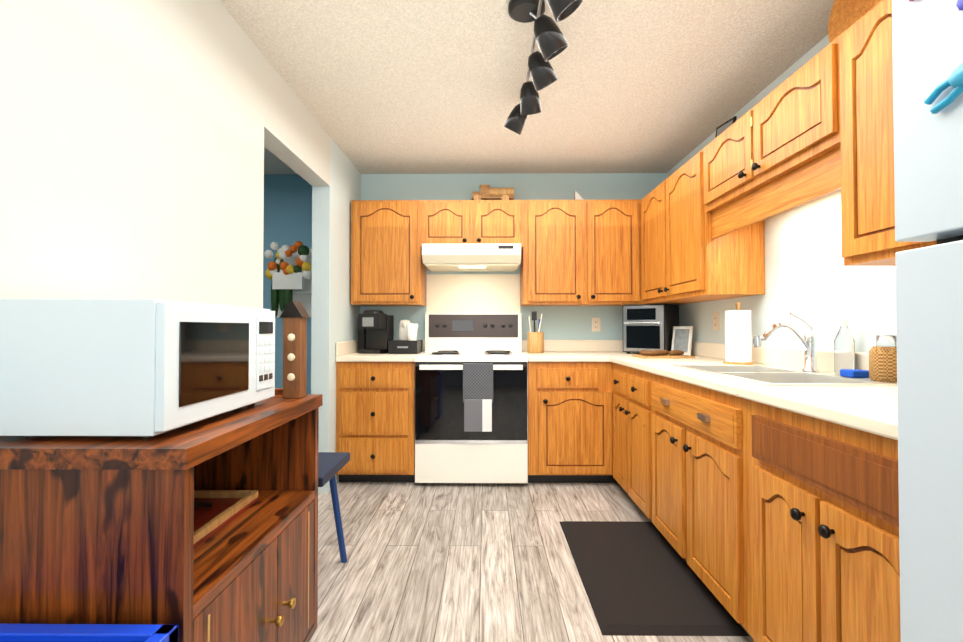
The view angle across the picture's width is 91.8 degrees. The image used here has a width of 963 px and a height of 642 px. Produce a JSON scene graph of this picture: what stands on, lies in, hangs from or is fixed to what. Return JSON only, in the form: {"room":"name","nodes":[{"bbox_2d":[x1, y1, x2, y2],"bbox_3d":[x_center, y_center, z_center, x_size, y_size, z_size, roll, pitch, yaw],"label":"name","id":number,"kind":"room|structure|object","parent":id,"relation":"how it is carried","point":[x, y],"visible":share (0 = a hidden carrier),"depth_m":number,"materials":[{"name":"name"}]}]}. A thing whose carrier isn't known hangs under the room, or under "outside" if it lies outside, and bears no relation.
{"room":"kitchen","nodes":[
{"label":"kitchen","id":0,"kind":"room"},
{"bbox_2d":[0,0,360,492],"bbox_3d":[-1.117,-0.087,0.830,0.120,2.420,6.240,0,-1,1],"label":"wall","id":1,"kind":"structure","parent":0,"point":[131,149],"depth_m":1.47,"materials":[{"name":"white paint"}]},
{"bbox_2d":[264,57,329,185],"bbox_3d":[-1.099,-1.098,2.716,0.120,0.340,0.940,0,-1,1],"label":"lintel","id":2,"kind":"object","parent":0,"point":[296,138],"visible":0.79,"depth_m":2.61,"materials":[{"name":"white paint"}]},
{"bbox_2d":[263,173,666,393],"bbox_3d":[-0.761,-0.038,4.007,5.050,2.420,0.120,0,-1,1],"label":"wall","id":3,"kind":"structure","parent":0,"point":[566,322],"depth_m":3.95,"materials":[{"name":"blue paint"}]},
{"bbox_2d":[277,249,311,317],"bbox_3d":[-1.537,-0.320,3.908,0.380,0.580,0.098,0,-1,1],"label":"shelf","id":4,"kind":"object","parent":3,"relation":"attached to","point":[304,297],"visible":0.21,"depth_m":3.94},
{"bbox_2d":[264,241,311,318],"bbox_3d":[-1.565,-0.336,3.799,0.398,0.637,0.139,0,-1,1],"label":"flowers","id":5,"kind":"object","parent":4,"relation":"hanging from","point":[286,278],"visible":0.94,"depth_m":3.77,"materials":[{"name":"multicoloured plant"}]},
{"bbox_2d":[351,200,425,305],"bbox_3d":[-0.744,-0.533,3.782,0.542,0.814,0.336,0,-1,1],"label":"upper cabinet","id":6,"kind":"object","parent":3,"relation":"attached to","point":[388,268],"depth_m":3.62,"materials":[{"name":"brown wood"}]},
{"bbox_2d":[423,200,482,243],"bbox_3d":[-0.237,-0.757,3.780,0.471,0.367,0.336,0,-1,1],"label":"upper cabinet","id":7,"kind":"object","parent":3,"relation":"attached to","point":[444,221],"depth_m":3.62,"materials":[{"name":"brown wood"}]},
{"bbox_2d":[472,185,513,199],"bbox_3d":[0.092,-1.018,3.793,0.400,0.153,0.100,0,-1,1],"label":"toy truck","id":8,"kind":"object","parent":7,"relation":"on","point":[486,192],"visible":0.67,"depth_m":3.76,"materials":[{"name":"brown wood"}]},
{"bbox_2d":[427,274,519,312],"bbox_3d":[-0.069,-0.077,3.937,0.788,0.635,0.006,0,-1,1],"label":"backsplash","id":9,"kind":"structure","parent":3,"relation":"attached to","point":[473,293],"depth_m":3.94,"materials":[{"name":"beige paint"}]},
{"bbox_2d":[483,200,526,247],"bbox_3d":[0.090,-0.757,3.777,0.471,0.367,0.336,0,-1,1],"label":"upper cabinet","id":10,"kind":"object","parent":3,"relation":"attached to","point":[504,221],"depth_m":3.61,"materials":[{"name":"brown wood"}]},
{"bbox_2d":[422,243,520,271],"bbox_3d":[-0.072,-0.492,3.703,0.739,0.161,0.480,0,-1,1],"label":"range hood","id":11,"kind":"object","parent":10,"relation":"attached to","point":[475,257],"visible":1,"depth_m":3.48,"materials":[{"name":"white metal"}]},
{"bbox_2d":[520,200,594,305],"bbox_3d":[0.598,-0.534,3.769,0.545,0.814,0.336,0,-1,1],"label":"upper cabinet","id":12,"kind":"object","parent":3,"relation":"attached to","point":[557,265],"depth_m":3.61,"materials":[{"name":"brown wood"}]},
{"bbox_2d":[574,191,583,199],"bbox_3d":[0.754,-0.999,3.787,0.195,0.115,0.044,0,-1,1],"label":"boat","id":13,"kind":"object","parent":12,"relation":"on","point":[577,196],"visible":0.48,"depth_m":3.79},
{"bbox_2d":[592,318,599,331],"bbox_3d":[0.963,0.030,3.923,0.072,0.116,0.010,0,-1,1],"label":"electrical outlet","id":14,"kind":"object","parent":3,"relation":"attached to","point":[595,324],"visible":1,"depth_m":3.92,"materials":[{"name":"beige plastic"}]},
{"bbox_2d":[595,199,630,305],"bbox_3d":[0.973,-0.534,3.765,0.484,0.814,0.336,0,-1,1],"label":"upper cabinet","id":15,"kind":"object","parent":3,"relation":"attached to","point":[612,217],"depth_m":3.60,"materials":[{"name":"brown wood"}]},
{"bbox_2d":[220,0,834,173],"bbox_3d":[-0.891,-1.325,0.947,5.250,0.060,6.440,0,-1,1],"label":"ceiling","id":16,"kind":"structure","parent":0,"point":[435,86],"depth_m":2.41,"materials":[{"name":"white paint"}]},
{"bbox_2d":[503,0,582,134],"bbox_3d":[0.234,-1.161,2.114,0.249,0.230,1.160,0,-1,1],"label":"track spotlight","id":17,"kind":"object","parent":16,"relation":"attached to","point":[550,38],"visible":1,"depth_m":1.91,"materials":[{"name":"black metal"}]},
{"bbox_2d":[309,482,752,641],"bbox_3d":[-0.891,1.154,0.909,5.250,0.060,6.440,0,-1,1],"label":"floor","id":18,"kind":"structure","parent":0,"point":[460,562],"depth_m":2.19,"materials":[{"name":"laminate"}]},
{"bbox_2d":[0,624,177,641],"bbox_3d":[-0.784,0.832,0.618,0.470,0.575,0.450,0,-1,1],"label":"bin","id":19,"kind":"object","parent":18,"relation":"on","point":[83,633],"visible":1,"depth_m":0.82,"materials":[{"name":"blue plastic"}]},
{"bbox_2d":[0,388,322,641],"bbox_3d":[-0.791,0.679,1.256,0.512,0.899,0.740,0,-1,1],"label":"wooden cabinet","id":20,"kind":"object","parent":18,"relation":"on","point":[96,529],"visible":0.85,"depth_m":0.90,"materials":[{"name":"brown wood"}]},
{"bbox_2d":[0,299,274,437],"bbox_3d":[-0.811,0.104,1.200,0.346,0.288,0.508,0,-1,1],"label":"microwave","id":21,"kind":"object","parent":20,"relation":"on","point":[146,368],"visible":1,"depth_m":0.95,"materials":[{"name":"white metal"}]},
{"bbox_2d":[193,490,257,548],"bbox_3d":[-0.858,0.533,1.223,0.290,0.068,0.530,0,-1,1],"label":"tray","id":22,"kind":"object","parent":20,"relation":"on","point":[215,511],"visible":0.29,"depth_m":1.37,"materials":[{"name":"brown wood"}]},
{"bbox_2d":[279,301,309,397],"bbox_3d":[-0.622,0.093,1.558,0.076,0.318,0.068,0,-1,1],"label":"birdhouse","id":23,"kind":"object","parent":20,"relation":"on","point":[294,315],"visible":1,"depth_m":1.53,"materials":[{"name":"brown wood"}]},
{"bbox_2d":[318,452,349,562],"bbox_3d":[-0.800,0.883,2.033,0.350,0.523,0.422,0,-1,1],"label":"stool","id":24,"kind":"object","parent":18,"relation":"on","point":[331,465],"visible":0.25,"depth_m":2.15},
{"bbox_2d":[336,362,414,481],"bbox_3d":[-0.750,0.731,3.590,0.555,0.868,0.681,0,-1,1],"label":"base cabinet","id":25,"kind":"object","parent":18,"relation":"on","point":[375,420],"visible":0.98,"depth_m":3.29,"materials":[{"name":"brown wood"}]},
{"bbox_2d":[336,340,424,361],"bbox_3d":[-0.749,0.224,3.613,0.557,0.140,0.652,0,-1,1],"label":"countertop","id":26,"kind":"structure","parent":25,"relation":"on","point":[346,351],"depth_m":3.29,"materials":[{"name":"laminate"}]},
{"bbox_2d":[358,310,393,353],"bbox_3d":[-0.868,0.083,3.703,0.260,0.340,0.223,0,-1,21],"label":"coffee maker","id":27,"kind":"object","parent":26,"relation":"on","point":[375,331],"visible":1,"depth_m":3.67,"materials":[{"name":"plastic"}]},
{"bbox_2d":[388,340,421,353],"bbox_3d":[-0.599,0.203,3.705,0.220,0.100,0.312,0,-1,1],"label":"pod drawer","id":28,"kind":"object","parent":26,"relation":"on","point":[404,346],"visible":0.96,"depth_m":3.56,"materials":[{"name":"black plastic"}]},
{"bbox_2d":[398,320,412,339],"bbox_3d":[-0.599,0.070,3.759,0.156,0.165,0.142,0,-1,1],"label":"kettle","id":29,"kind":"object","parent":28,"relation":"on","point":[402,332],"visible":0.65,"depth_m":3.72,"materials":[{"name":"white ceramic"}]},
{"bbox_2d":[406,324,417,339],"bbox_3d":[-0.542,0.086,3.643,0.096,0.130,0.094,0,-1,1],"label":"cups","id":30,"kind":"object","parent":28,"relation":"on","point":[412,329],"visible":1,"depth_m":3.61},
{"bbox_2d":[414,313,527,482],"bbox_3d":[-0.069,0.537,3.567,0.794,1.215,0.689,0,-1,1],"label":"range","id":31,"kind":"object","parent":18,"relation":"on","point":[448,449],"visible":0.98,"depth_m":3.26,"materials":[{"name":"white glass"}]},
{"bbox_2d":[463,363,492,431],"bbox_3d":[-0.024,0.527,3.232,0.210,0.466,0.050,0,-1,1],"label":"hanging towel","id":32,"kind":"object","parent":31,"relation":"hanging from","point":[477,389],"visible":1,"depth_m":3.21,"materials":[{"name":"grey fabric"}]},
{"bbox_2d":[528,362,603,482],"bbox_3d":[0.630,0.731,3.593,0.592,0.868,0.648,0,-1,1],"label":"base cabinet","id":33,"kind":"object","parent":18,"relation":"on","point":[566,399],"depth_m":3.28,"materials":[{"name":"brown wood"}]},
{"bbox_2d":[522,340,601,361],"bbox_3d":[0.602,0.223,3.600,0.540,0.140,0.652,0,-1,1],"label":"countertop","id":34,"kind":"structure","parent":33,"relation":"on","point":[554,350],"depth_m":3.90,"materials":[{"name":"laminate"}]},
{"bbox_2d":[527,311,543,352],"bbox_3d":[0.431,0.089,3.723,0.132,0.330,0.132,0,-1,1],"label":"utensil crock","id":35,"kind":"object","parent":34,"relation":"on","point":[535,341],"visible":0.94,"depth_m":3.67,"materials":[{"name":"brown wood"}]},
{"bbox_2d":[602,340,897,439],"bbox_3d":[1.202,0.205,2.374,0.685,0.140,3.092,0,-1,1],"label":"countertop","id":36,"kind":"structure","parent":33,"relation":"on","point":[871,409],"depth_m":1.58,"materials":[{"name":"laminate"}]},
{"bbox_2d":[622,304,678,353],"bbox_3d":[1.296,0.064,3.599,0.330,0.375,0.322,-1,-1,43],"label":"toaster oven","id":37,"kind":"object","parent":36,"relation":"on","point":[649,327],"visible":0.79,"depth_m":3.49,"materials":[{"name":"silver metal"}]},
{"bbox_2d":[632,350,694,357],"bbox_3d":[1.226,0.221,3.163,0.340,0.048,0.220,0,-1,1],"label":"food tray","id":38,"kind":"object","parent":36,"relation":"on","point":[660,354],"visible":1,"depth_m":3.12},
{"bbox_2d":[671,326,692,355],"bbox_3d":[1.458,0.143,3.396,0.048,0.209,0.150,1,-1,-34],"label":"photo frame","id":39,"kind":"object","parent":36,"relation":"on","point":[682,338],"visible":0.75,"depth_m":3.38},
{"bbox_2d":[723,302,753,364],"bbox_3d":[1.420,0.066,2.583,0.150,0.340,0.150,0,-1,1],"label":"paper towel","id":40,"kind":"object","parent":36,"relation":"on","point":[738,347],"visible":0.92,"depth_m":2.53,"materials":[{"name":"white paper"}]},
{"bbox_2d":[672,365,896,385],"bbox_3d":[1.239,0.281,2.002,0.514,0.119,0.824,0,-1,1],"label":"sink","id":41,"kind":"object","parent":36,"relation":"in","point":[769,375],"visible":0.33,"depth_m":1.99,"materials":[{"name":"ceramic"}]},
{"bbox_2d":[834,313,854,374],"bbox_3d":[1.478,0.093,1.902,0.068,0.252,0.068,0,-1,1],"label":"soap bottle","id":42,"kind":"object","parent":41,"relation":"on","point":[844,349],"visible":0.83,"depth_m":1.88,"materials":[{"name":"white"}]},
{"bbox_2d":[840,369,869,377],"bbox_3d":[1.452,0.204,1.816,0.070,0.028,0.070,0,-1,1],"label":"sponge","id":43,"kind":"object","parent":41,"relation":"on","point":[854,373],"visible":0.83,"depth_m":1.78,"materials":[{"name":"blue"}]},
{"bbox_2d":[753,312,818,371],"bbox_3d":[1.337,0.091,2.054,0.280,0.260,0.062,0,-1,1],"label":"faucet","id":44,"kind":"object","parent":36,"relation":"on","point":[807,342],"visible":1,"depth_m":2.04,"materials":[{"name":"silver metal"}]},
{"bbox_2d":[869,335,896,382],"bbox_3d":[1.461,0.137,1.682,0.104,0.172,0.101,0,-1,1],"label":"jar","id":45,"kind":"object","parent":36,"relation":"on","point":[883,360],"visible":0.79,"depth_m":1.66,"materials":[{"name":"brown wicker"}]},
{"bbox_2d":[604,362,627,492],"bbox_3d":[1.204,0.723,3.060,0.693,0.868,0.492,0,-1,1],"label":"base cabinet","id":46,"kind":"object","parent":18,"relation":"on","point":[615,375],"depth_m":3.14,"materials":[{"name":"brown wood"}]},
{"bbox_2d":[560,521,748,635],"bbox_3d":[0.706,1.134,2.179,0.530,0.017,0.990,0,-1,1],"label":"mat","id":47,"kind":"object","parent":18,"relation":"on","point":[641,578],"visible":0.93,"depth_m":1.99,"materials":[{"name":"black rubber"}]},
{"bbox_2d":[620,365,725,516],"bbox_3d":[1.220,0.717,2.674,0.653,0.868,0.547,0,-1,1],"label":"base cabinet","id":48,"kind":"object","parent":18,"relation":"on","point":[641,384],"depth_m":2.63,"materials":[{"name":"brown wood"}]},
{"bbox_2d":[648,394,743,626],"bbox_3d":[1.213,0.760,1.962,0.653,0.760,0.986,0,-1,1],"label":"base cabinet","id":49,"kind":"object","parent":18,"relation":"on","point":[694,439],"depth_m":1.89,"materials":[{"name":"brown wood"}]},
{"bbox_2d":[740,398,900,641],"bbox_3d":[1.206,0.694,1.178,0.653,0.868,0.716,0,-1,1],"label":"base cabinet","id":50,"kind":"object","parent":18,"relation":"on","point":[772,523],"depth_m":1.23,"materials":[{"name":"brown wood"}]},
{"bbox_2d":[892,0,962,641],"bbox_3d":[1.097,0.242,0.444,0.825,1.750,0.740,0,-1,1],"label":"fridge","id":51,"kind":"object","parent":18,"relation":"on","point":[927,39],"visible":0.98,"depth_m":0.76,"materials":[{"name":"white metal"}]},
{"bbox_2d":[924,63,962,113],"bbox_3d":[0.711,-0.371,0.685,0.028,0.084,0.140,0,-1,1],"label":"magnet","id":52,"kind":"object","parent":51,"relation":"attached to","point":[954,80],"visible":0.98,"depth_m":0.71},
{"bbox_2d":[956,0,962,10],"bbox_3d":[0.718,-0.467,0.663,0.013,0.063,0.091,0,-1,1],"label":"magnet","id":53,"kind":"object","parent":51,"relation":"attached to","point":[959,4],"visible":1,"depth_m":0.70},
{"bbox_2d":[667,35,895,352],"bbox_3d":[1.593,-0.087,0.804,0.120,2.420,6.240,0,-1,1],"label":"wall","id":54,"kind":"structure","parent":0,"point":[815,283],"depth_m":2.21,"materials":[{"name":"white paint"}]},
{"bbox_2d":[631,179,680,304],"bbox_3d":[1.356,-0.541,3.317,0.394,0.814,0.592,0,-1,1],"label":"upper cabinet","id":55,"kind":"object","parent":54,"relation":"attached to","point":[649,213],"depth_m":3.40,"materials":[{"name":"brown wood"}]},
{"bbox_2d":[713,312,719,329],"bbox_3d":[1.549,0.002,3.083,0.010,0.116,0.072,0,-1,1],"label":"electrical outlet","id":56,"kind":"object","parent":54,"relation":"attached to","point":[716,321],"visible":1,"depth_m":3.08,"materials":[{"name":"beige plastic"}]},
{"bbox_2d":[667,152,766,303],"bbox_3d":[1.380,-0.548,2.849,0.336,0.814,0.592,0,-1,1],"label":"upper cabinet","id":57,"kind":"object","parent":54,"relation":"attached to","point":[710,258],"depth_m":2.58,"materials":[{"name":"brown wood"}]},
{"bbox_2d":[715,116,736,137],"bbox_3d":[1.421,-1.061,2.734,0.041,0.210,0.160,0,-1,-9],"label":"frame","id":58,"kind":"object","parent":57,"relation":"on","point":[720,129],"visible":0.36,"depth_m":2.73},
{"bbox_2d":[699,39,834,215],"bbox_3d":[1.372,-0.785,2.068,0.336,0.363,0.978,0,-1,1],"label":"upper cabinet","id":59,"kind":"object","parent":54,"relation":"attached to","point":[820,124],"depth_m":1.93,"materials":[{"name":"brown wood"}]},
{"bbox_2d":[828,0,881,42],"bbox_3d":[1.355,-1.123,1.659,0.031,0.296,0.296,0,-1,1],"label":"wood tray","id":60,"kind":"object","parent":59,"relation":"on","point":[845,15],"visible":0.4,"depth_m":1.72,"materials":[{"name":"brown wood"}]},
{"bbox_2d":[827,0,910,265],"bbox_3d":[1.365,-0.583,1.364,0.336,0.788,0.424,0,-1,1],"label":"upper cabinet","id":61,"kind":"object","parent":54,"relation":"attached to","point":[861,157],"depth_m":1.46,"materials":[{"name":"brown wood"}]},
{"bbox_2d":[911,241,935,248],"bbox_3d":[1.362,-0.588,1.060,0.336,0.788,0.432,0,-1,1],"label":"upper cabinet","id":62,"kind":"object","parent":54,"relation":"attached to","point":[914,245],"depth_m":1.29,"materials":[{"name":"brown wood"}]}
]}

